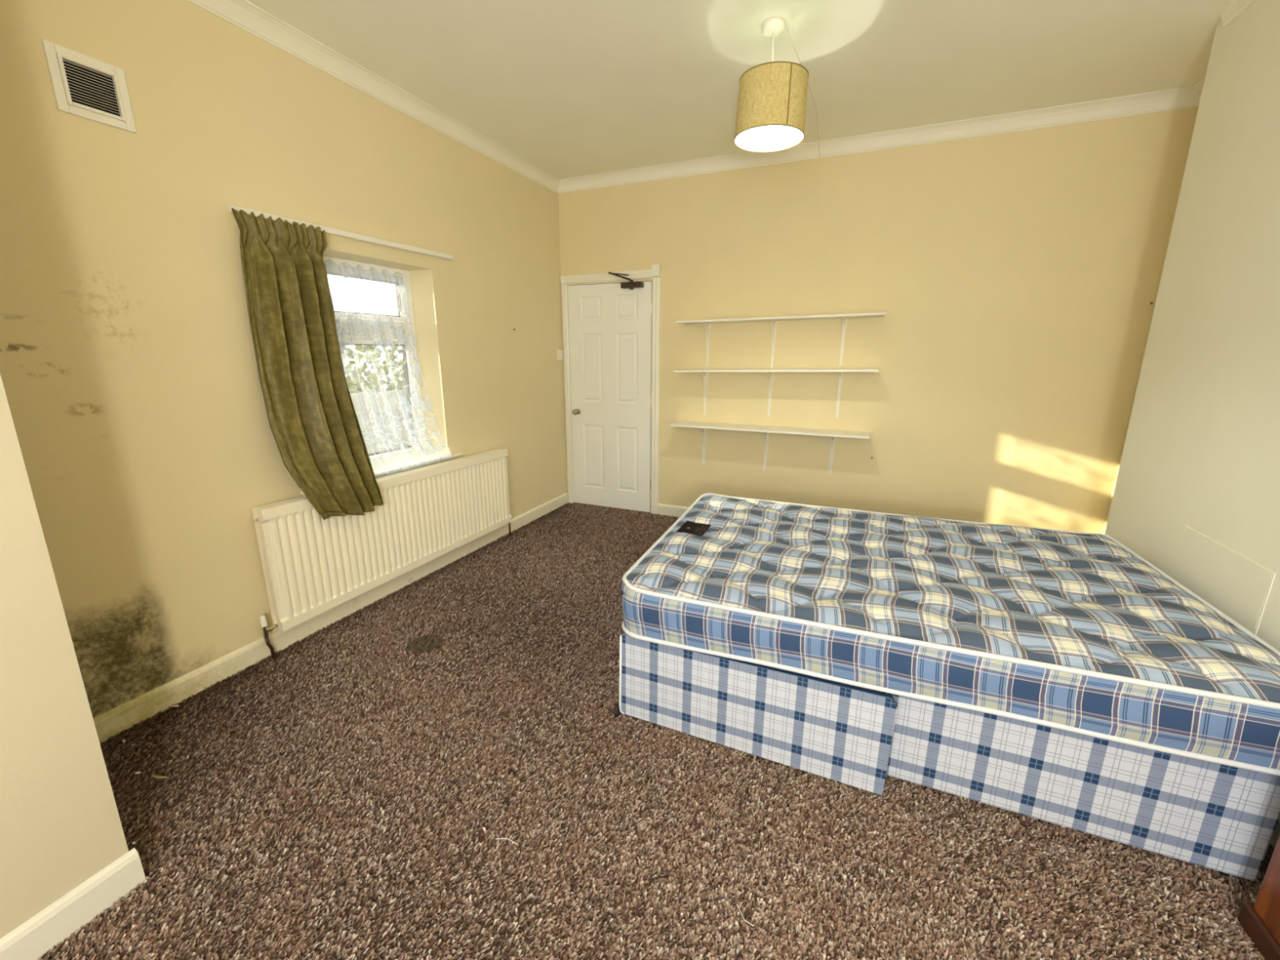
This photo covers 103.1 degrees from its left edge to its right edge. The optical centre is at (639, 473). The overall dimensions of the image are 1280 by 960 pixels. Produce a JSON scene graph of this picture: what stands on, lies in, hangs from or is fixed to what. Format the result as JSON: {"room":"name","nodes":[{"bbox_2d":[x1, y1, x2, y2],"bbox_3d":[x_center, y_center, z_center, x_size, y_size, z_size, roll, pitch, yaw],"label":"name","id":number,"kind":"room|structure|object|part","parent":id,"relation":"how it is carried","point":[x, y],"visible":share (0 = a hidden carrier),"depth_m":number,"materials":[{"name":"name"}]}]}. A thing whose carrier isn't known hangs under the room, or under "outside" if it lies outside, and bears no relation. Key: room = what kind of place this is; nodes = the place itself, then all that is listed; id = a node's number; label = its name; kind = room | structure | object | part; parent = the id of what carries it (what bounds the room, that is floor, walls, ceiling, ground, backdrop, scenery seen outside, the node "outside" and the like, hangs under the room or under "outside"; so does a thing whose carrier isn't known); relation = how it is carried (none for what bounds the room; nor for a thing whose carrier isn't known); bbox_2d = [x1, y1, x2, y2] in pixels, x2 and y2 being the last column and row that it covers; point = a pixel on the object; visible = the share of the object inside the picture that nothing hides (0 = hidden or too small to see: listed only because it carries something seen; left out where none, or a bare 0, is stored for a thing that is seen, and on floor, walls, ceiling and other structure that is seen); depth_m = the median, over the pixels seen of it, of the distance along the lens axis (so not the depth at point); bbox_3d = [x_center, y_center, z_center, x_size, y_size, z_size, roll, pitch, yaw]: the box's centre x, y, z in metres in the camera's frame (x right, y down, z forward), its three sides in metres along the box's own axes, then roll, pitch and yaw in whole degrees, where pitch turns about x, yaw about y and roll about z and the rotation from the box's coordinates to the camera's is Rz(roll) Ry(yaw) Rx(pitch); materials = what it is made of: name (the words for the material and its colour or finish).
{"room":"bedroom","nodes":[
{"label":"bedroom","id":0,"kind":"room"},
{"bbox_2d":[0,373,128,938],"bbox_3d":[-2.047,-0.106,0.518,0.792,2.800,1.632,6,15,22],"label":"wall","id":1,"kind":"structure","parent":0,"point":[60,825],"depth_m":1.19,"materials":[{"name":"beige paint"}]},
{"bbox_2d":[0,847,146,959],"bbox_3d":[-1.682,1.242,0.669,0.016,0.108,1.610,6,15,22],"label":"baseboard","id":2,"kind":"structure","parent":1,"relation":"attached to","point":[33,938],"depth_m":1.27,"materials":[{"name":"white wood"}]},
{"bbox_2d":[0,0,567,717],"bbox_3d":[-1.870,-0.530,2.277,0.300,2.800,5.900,6,15,22],"label":"wall","id":3,"kind":"structure","parent":0,"point":[129,371],"depth_m":2.04,"materials":[{"name":"beige paint"}]},
{"bbox_2d":[41,39,136,133],"bbox_3d":[-1.851,-1.301,1.717,0.016,0.198,0.199,6,15,22],"label":"air vent","id":4,"kind":"object","parent":3,"relation":"in","point":[80,91],"visible":1,"depth_m":1.71,"materials":[{"name":"white plastic"}]},
{"bbox_3d":[-1.851,-1.301,1.717,0.016,0.146,0.147,6,15,22],"label":"frame","id":5,"kind":"part","parent":4,"relation":"part of","materials":[{"name":"white plastic"}]},
{"bbox_2d":[93,493,568,743],"bbox_3d":[-1.399,0.616,3.283,0.016,0.102,3.584,6,15,22],"label":"baseboard","id":6,"kind":"structure","parent":3,"relation":"attached to","point":[108,724],"depth_m":2.39,"materials":[{"name":"paint"}]},
{"bbox_2d":[228,204,453,260],"bbox_3d":[-1.454,-1.240,2.674,0.030,0.037,1.272,6,15,22],"label":"rail","id":7,"kind":"object","parent":3,"relation":"attached to","point":[329,230],"visible":0.84,"depth_m":2.61,"materials":[{"name":"white plastic"}]},
{"bbox_2d":[231,207,383,519],"bbox_3d":[-1.527,-0.454,2.413,0.194,1.397,0.472,6,15,22],"label":"curtain","id":8,"kind":"object","parent":7,"relation":"hanging from","point":[314,425],"visible":1,"depth_m":2.36,"materials":[{"name":"green fabric"}]},
{"bbox_2d":[187,0,559,193],"bbox_3d":[-1.369,-2.016,2.651,0.060,0.084,3.600,6,15,22],"label":"trim","id":9,"kind":"structure","parent":3,"relation":"attached to","point":[242,14],"depth_m":2.55,"materials":[{"name":"white paint"}]},
{"bbox_2d":[252,448,511,659],"bbox_3d":[-1.386,0.330,3.116,0.112,0.738,1.839,6,15,22],"label":"radiator","id":10,"kind":"object","parent":3,"relation":"attached to","point":[312,565],"visible":0.88,"depth_m":2.82,"materials":[{"name":"beige metal"}]},
{"bbox_2d":[301,255,462,495],"bbox_3d":[-1.557,-0.598,2.910,0.273,1.187,1.108,6,15,22],"label":"window","id":11,"kind":"structure","parent":3,"relation":"in","point":[405,303],"depth_m":3.17,"materials":[{"name":"white plastic"}]},
{"bbox_3d":[-1.663,-1.001,2.820,0.040,0.256,0.851,6,15,22],"label":"sash","id":12,"kind":"part","parent":11,"relation":"part of","materials":[{"name":"white plastic"}]},
{"bbox_3d":[-1.666,-0.600,2.918,0.065,1.187,0.957,6,15,22],"label":"frame","id":13,"kind":"part","parent":11,"relation":"part of","materials":[{"name":"white plastic"}]},
{"bbox_3d":[-1.528,-0.030,3.034,0.208,0.019,1.108,6,15,22],"label":"sill","id":14,"kind":"part","parent":11,"relation":"part of","materials":[{"name":"white paint"}]},
{"bbox_3d":[-1.665,-0.418,2.961,0.040,0.708,0.851,6,15,22],"label":"sash","id":15,"kind":"part","parent":11,"relation":"part of","materials":[{"name":"white plastic"}]},
{"bbox_2d":[324,259,452,478],"bbox_3d":[-1.526,-0.577,2.863,0.201,1.165,0.949,6,15,22],"label":"curtain","id":16,"kind":"object","parent":11,"relation":"hanging from","point":[394,462],"visible":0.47,"depth_m":2.98,"materials":[{"name":"white fabric"}]},
{"bbox_2d":[556,350,563,359],"bbox_3d":[-0.712,-1.061,4.535,0.014,0.086,0.086,6,15,22],"label":"light switch","id":17,"kind":"object","parent":3,"relation":"attached to","point":[559,353],"visible":1,"depth_m":4.53,"materials":[{"name":"white plastic"}]},
{"bbox_2d":[341,320,406,393],"bbox_3d":[-2.891,-1.206,7.867,1.987,2.214,6.893,6,15,22],"label":"hedge","id":18,"kind":"object","parent":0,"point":[373,378],"visible":0.03,"depth_m":6.33,"materials":[{"name":"green plant"}]},
{"bbox_2d":[350,389,410,453],"bbox_3d":[-1.640,-0.693,7.502,0.120,1.370,7.700,6,15,22],"label":"fence","id":19,"kind":"object","parent":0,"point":[391,396],"visible":0.02,"depth_m":5.12,"materials":[{"name":"white"}]},
{"bbox_2d":[37,502,1274,959],"bbox_3d":[0.123,1.087,1.792,4.640,0.132,5.900,6,15,22],"label":"floor","id":20,"kind":"structure","parent":0,"point":[347,793],"depth_m":1.55,"materials":[{"name":"brown carpet"}]},
{"bbox_2d":[151,775,168,778],"bbox_3d":[-1.628,1.030,1.725,0.066,0.004,0.009,2,14,8],"label":"tuft","id":21,"kind":"object","parent":20,"relation":"on","point":[154,776],"visible":1,"depth_m":1.72,"materials":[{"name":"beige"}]},
{"bbox_2d":[613,632,1279,880],"bbox_3d":[1.027,0.736,2.223,1.890,0.376,1.350,6,15,22],"label":"base","id":22,"kind":"object","parent":20,"relation":"on","point":[1224,819],"visible":0.57,"depth_m":1.59,"materials":[{"name":"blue fabric"}]},
{"bbox_3d":[0.367,0.831,1.806,0.954,0.364,0.022,6,15,22],"label":"sliding door","id":23,"kind":"part","parent":22,"relation":"part of","materials":[{"name":"blue fabric"}]},
{"bbox_2d":[620,493,1279,776],"bbox_3d":[1.066,0.435,2.160,2.029,0.228,1.436,6,15,22],"label":"mattress","id":24,"kind":"object","parent":22,"relation":"on","point":[1077,632],"visible":1,"depth_m":1.68,"materials":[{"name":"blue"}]},
{"bbox_2d":[1237,835,1279,959],"bbox_3d":[1.544,0.939,0.969,0.237,0.572,0.536,6,15,22],"label":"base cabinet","id":25,"kind":"object","parent":20,"relation":"on","point":[1260,919],"visible":1,"depth_m":1.23,"materials":[{"name":"orange wood"}]},
{"bbox_2d":[246,0,1234,179],"bbox_3d":[0.130,-1.761,1.106,4.640,0.150,5.900,6,15,22],"label":"ceiling","id":26,"kind":"structure","parent":0,"point":[571,88],"depth_m":2.45,"materials":[{"name":"white paint"}]},
{"bbox_2d":[733,17,808,151],"bbox_3d":[0.583,-1.727,2.246,0.309,0.447,0.308,6,15,22],"label":"pendant lamp","id":27,"kind":"object","parent":26,"relation":"hanging from","point":[771,116],"visible":1,"depth_m":2.16,"materials":[{"name":"white fabric"}]},
{"bbox_3d":[0.583,-1.627,2.270,0.307,0.236,0.306,6,15,22],"label":"lamp shade","id":28,"kind":"part","parent":27,"relation":"part of","materials":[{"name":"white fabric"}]},
{"bbox_3d":[0.580,-1.830,2.222,0.016,0.176,0.008,6,15,22],"label":"cord","id":29,"kind":"part","parent":27,"relation":"part of","materials":[{"name":"white plastic"}]},
{"bbox_2d":[786,29,819,150],"bbox_3d":[0.742,-1.712,2.297,0.193,0.500,0.006,-1,14,-3],"label":"thread","id":30,"kind":"object","parent":26,"relation":"hanging from","point":[787,29],"visible":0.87,"depth_m":2.30},
{"bbox_2d":[558,106,1198,533],"bbox_3d":[1.361,-0.914,3.900,4.340,2.800,0.300,6,15,22],"label":"wall","id":31,"kind":"structure","parent":0,"point":[1015,276],"depth_m":3.49,"materials":[{"name":"beige paint"}]},
{"bbox_2d":[560,263,660,514],"bbox_3d":[-0.224,-0.721,4.578,0.931,2.100,0.391,6,15,22],"label":"door","id":32,"kind":"structure","parent":31,"relation":"in","point":[611,333],"depth_m":4.47,"materials":[{"name":"white paint"}]},
{"bbox_3d":[-0.666,-0.685,4.663,0.059,1.990,0.020,6,15,22],"label":"post","id":33,"kind":"part","parent":32,"relation":"part of","materials":[{"name":"white wood"}]},
{"bbox_3d":[-0.583,-0.564,4.628,0.054,0.054,0.070,6,15,22],"label":"knob","id":34,"kind":"part","parent":32,"relation":"part of","materials":[{"name":"silver metal"}]},
{"bbox_3d":[-0.422,-1.432,4.394,0.161,0.153,0.008,6,15,22],"label":"panel","id":35,"kind":"part","parent":32,"relation":"part of","materials":[{"name":"white paint"}]},
{"bbox_3d":[-0.423,-0.939,4.513,0.161,0.552,0.008,6,15,22],"label":"panel","id":36,"kind":"part","parent":32,"relation":"part of","materials":[{"name":"white paint"}]},
{"bbox_3d":[-0.425,-0.159,4.700,0.161,0.544,0.008,6,15,22],"label":"panel","id":37,"kind":"part","parent":32,"relation":"part of","materials":[{"name":"white paint"}]},
{"bbox_3d":[-0.155,-1.585,4.178,0.209,0.136,0.054,2,14,8],"label":"closer arm","id":38,"kind":"part","parent":32,"relation":"part of","materials":[{"name":"brown metal"}]},
{"bbox_3d":[-0.108,-1.400,4.264,0.159,0.153,0.008,6,15,22],"label":"panel","id":39,"kind":"part","parent":32,"relation":"part of","materials":[{"name":"white paint"}]},
{"bbox_3d":[-0.109,-0.907,4.383,0.159,0.552,0.008,6,15,22],"label":"panel","id":40,"kind":"part","parent":32,"relation":"part of","materials":[{"name":"white paint"}]},
{"bbox_3d":[-0.111,-0.127,4.571,0.159,0.544,0.008,6,15,22],"label":"panel","id":41,"kind":"part","parent":32,"relation":"part of","materials":[{"name":"white paint"}]},
{"bbox_3d":[0.130,-0.609,4.333,0.066,2.000,0.020,6,15,22],"label":"post","id":42,"kind":"part","parent":32,"relation":"part of","materials":[{"name":"white wood"}]},
{"bbox_2d":[657,503,689,517],"bbox_3d":[1.588,0.461,3.954,3.105,0.102,0.016,6,15,22],"label":"baseboard","id":43,"kind":"structure","parent":31,"relation":"attached to","point":[663,509],"depth_m":4.49,"materials":[{"name":"white wood"}]},
{"bbox_2d":[670,421,869,472],"bbox_3d":[0.964,-0.177,3.955,1.470,0.364,0.228,6,15,22],"label":"wall shelf","id":44,"kind":"object","parent":31,"relation":"attached to","point":[703,426],"visible":1,"depth_m":3.88,"materials":[{"name":"white wood"}]},
{"bbox_2d":[673,368,878,417],"bbox_3d":[0.980,-0.603,3.846,1.462,0.396,0.228,6,15,22],"label":"wall shelf","id":45,"kind":"object","parent":31,"relation":"attached to","point":[704,371],"visible":1,"depth_m":3.78,"materials":[{"name":"white wood"}]},
{"bbox_2d":[675,311,885,368],"bbox_3d":[0.988,-0.970,3.754,1.455,0.376,0.228,6,15,22],"label":"wall shelf","id":46,"kind":"object","parent":31,"relation":"attached to","point":[706,323],"visible":1,"depth_m":3.69,"materials":[{"name":"white wood"}]},
{"bbox_2d":[558,85,1199,193],"bbox_3d":[1.155,-2.209,3.478,4.040,0.084,0.060,6,15,22],"label":"trim","id":47,"kind":"structure","parent":31,"relation":"attached to","point":[1187,97],"depth_m":3.23,"materials":[{"name":"white paint"}]},
{"bbox_2d":[1102,187,1181,533],"bbox_3d":[2.064,-0.091,0.492,0.300,2.800,5.600,6,15,22],"label":"wall","id":48,"kind":"structure","parent":0,"point":[1133,399],"depth_m":3.15,"materials":[{"name":"beige paint"}]},
{"bbox_2d":[1195,78,1204,104],"bbox_3d":[2.856,-1.952,2.423,0.060,0.084,0.727,6,15,22],"label":"trim","id":49,"kind":"structure","parent":48,"relation":"attached to","point":[1199,86],"depth_m":2.69,"materials":[{"name":"white paint"}]},
{"bbox_2d":[1105,0,1279,651],"bbox_3d":[2.046,-0.255,1.173,0.282,2.800,2.873,6,15,22],"label":"wall","id":50,"kind":"structure","parent":0,"point":[1201,453],"depth_m":1.99,"materials":[{"name":"white paint"}]},
{"bbox_2d":[1170,524,1275,635],"bbox_3d":[2.112,0.563,1.909,0.003,0.625,0.508,6,15,22],"label":"panel","id":51,"kind":"object","parent":50,"relation":"attached to","point":[1236,585],"depth_m":1.82,"materials":[{"name":"white paint"}]},
{"bbox_2d":[1219,0,1255,28],"bbox_3d":[1.877,-1.613,0.880,0.060,0.084,2.800,6,15,22],"label":"trim","id":52,"kind":"structure","parent":50,"relation":"attached to","point":[1236,7],"depth_m":2.06,"materials":[{"name":"white paint"}]},
{"bbox_2d":[1270,816,1279,848],"bbox_3d":[1.896,1.048,1.523,0.016,0.102,2.823,6,15,22],"label":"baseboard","id":53,"kind":"structure","parent":50,"relation":"attached to","point":[1276,834],"depth_m":1.50,"materials":[{"name":"wood"}]}
]}

